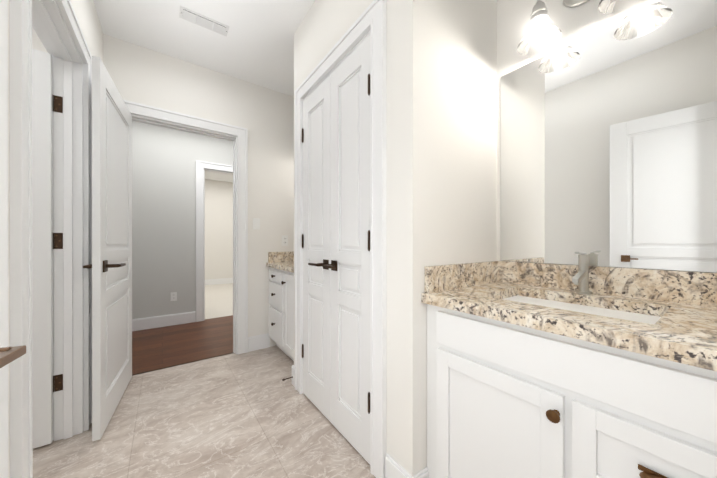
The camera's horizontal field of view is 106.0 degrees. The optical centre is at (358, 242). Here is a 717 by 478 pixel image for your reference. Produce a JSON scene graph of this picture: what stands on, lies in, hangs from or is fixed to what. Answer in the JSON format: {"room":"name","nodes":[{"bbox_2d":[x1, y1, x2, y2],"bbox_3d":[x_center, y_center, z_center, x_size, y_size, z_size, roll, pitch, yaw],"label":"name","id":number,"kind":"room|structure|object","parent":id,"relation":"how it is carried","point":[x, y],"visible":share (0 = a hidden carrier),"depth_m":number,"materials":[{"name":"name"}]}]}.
{"room":"bathroom","nodes":[
{"label":"bathroom","id":0,"kind":"room"},
{"bbox_2d":[33,283,375,477],"bbox_3d":[-1.304,1.129,2.645,5.600,0.060,10.200,0,0,-36],"label":"floor","id":1,"kind":"structure","parent":0,"point":[251,414],"depth_m":1.64,"materials":[{"name":"tile"}]},
{"bbox_2d":[266,251,293,360],"bbox_3d":[-0.471,0.599,2.655,0.635,1.000,0.856,0,0,-36],"label":"bathroom vanity","id":2,"kind":"object","parent":1,"relation":"on","point":[281,299],"visible":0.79,"depth_m":2.54,"materials":[{"name":"white paint"}]},
{"bbox_2d":[421,252,716,477],"bbox_3d":[0.779,0.569,0.927,0.635,1.064,0.931,0,0,-36],"label":"bathroom vanity","id":3,"kind":"object","parent":1,"relation":"on","point":[582,369],"visible":0.98,"depth_m":0.82,"materials":[{"name":"white paint"}]},
{"bbox_2d":[572,252,591,293],"bbox_3d":[0.906,0.124,1.102,0.130,0.174,0.052,0,0,-36],"label":"faucet","id":4,"kind":"object","parent":3,"relation":"on","point":[581,279],"depth_m":1.11,"materials":[{"name":"silver metal"}]},
{"bbox_2d":[94,0,314,181],"bbox_3d":[-1.304,-1.671,2.643,5.600,0.100,10.200,0,0,-36],"label":"ceiling","id":5,"kind":"structure","parent":0,"point":[255,46],"depth_m":2.09,"materials":[{"name":"white paint"}]},
{"bbox_2d":[179,6,228,36],"bbox_3d":[-1.127,-1.613,1.981,0.310,0.012,0.116,0,0,-36],"label":"ceiling vent","id":6,"kind":"object","parent":5,"relation":"in","point":[189,15],"visible":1,"depth_m":1.97,"materials":[{"name":"silver metal"}]},
{"bbox_2d":[8,0,716,477],"bbox_3d":[-1.304,-0.261,2.644,5.600,2.720,10.200,0,0,-36],"label":"wall","id":7,"kind":"structure","parent":0,"point":[450,64],"depth_m":1.45,"materials":[{"name":"white paint"}]},
{"bbox_2d":[0,0,25,477],"bbox_3d":[-0.329,0.034,0.041,0.201,2.111,0.810,0,0,-36],"label":"entry door","id":8,"kind":"structure","parent":7,"relation":"in","point":[10,354],"depth_m":0.39,"materials":[{"name":"white paint"}]},
{"bbox_2d":[32,49,62,448],"bbox_3d":[-1.963,0.033,1.223,0.837,2.111,0.114,0,0,-36],"label":"door","id":9,"kind":"structure","parent":7,"relation":"in","point":[46,103],"depth_m":1.45,"materials":[{"name":"white paint"}]},
{"bbox_2d":[83,56,131,440],"bbox_3d":[-1.662,0.033,1.827,0.173,2.111,0.818,0,0,-36],"label":"hall door","id":10,"kind":"structure","parent":7,"relation":"in","point":[111,265],"depth_m":1.66,"materials":[{"name":"white paint"}]},
{"bbox_2d":[171,292,176,300],"bbox_3d":[-2.459,0.719,3.594,0.070,0.114,0.007,0,0,-36],"label":"outlet","id":11,"kind":"object","parent":7,"relation":"attached to","point":[173,296],"visible":1,"depth_m":3.59,"materials":[{"name":"white plastic"}]},
{"bbox_2d":[9,0,428,477],"bbox_3d":[-1.824,-0.020,3.363,5.400,2.236,8.225,0,0,-36],"label":"trim","id":12,"kind":"structure","parent":7,"relation":"attached to","point":[55,24],"depth_m":1.50,"materials":[{"name":"white paint"}]},
{"bbox_2d":[253,218,259,229],"bbox_3d":[-1.045,-0.191,2.764,0.070,0.114,0.008,0,0,-36],"label":"switch plate","id":13,"kind":"object","parent":7,"relation":"attached to","point":[256,223],"visible":1,"depth_m":2.76,"materials":[{"name":"white plastic"}]},
{"bbox_2d":[282,235,287,245],"bbox_3d":[-0.802,-0.021,2.941,0.070,0.114,0.007,0,0,-36],"label":"electrical outlet plate","id":14,"kind":"object","parent":7,"relation":"attached to","point":[284,240],"visible":1,"depth_m":2.94,"materials":[{"name":"white plastic"}]},
{"bbox_2d":[302,74,330,421],"bbox_3d":[-0.302,0.033,1.780,0.111,2.111,0.393,0,0,-36],"label":"closet door","id":15,"kind":"structure","parent":7,"relation":"in","point":[316,240],"depth_m":1.78,"materials":[{"name":"white paint"}]},
{"bbox_2d":[322,34,369,463],"bbox_3d":[-0.070,0.033,1.460,0.111,2.111,0.393,0,0,-36],"label":"closet door","id":16,"kind":"structure","parent":7,"relation":"in","point":[349,265],"depth_m":1.46,"materials":[{"name":"white paint"}]},
{"bbox_2d":[517,0,643,54],"bbox_3d":[0.912,-1.032,1.108,0.208,0.266,0.458,0,0,-36],"label":"sconce","id":17,"kind":"object","parent":7,"relation":"attached to","point":[543,33],"visible":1,"depth_m":1.19,"materials":[{"name":"white glass"}]},
{"bbox_2d":[500,0,716,271],"bbox_3d":[0.989,-0.400,1.174,0.006,0.998,0.730,0,0,-36],"label":"mirror","id":18,"kind":"object","parent":7,"relation":"attached to","point":[608,145],"visible":0.89,"depth_m":1.08,"materials":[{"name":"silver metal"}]}
]}

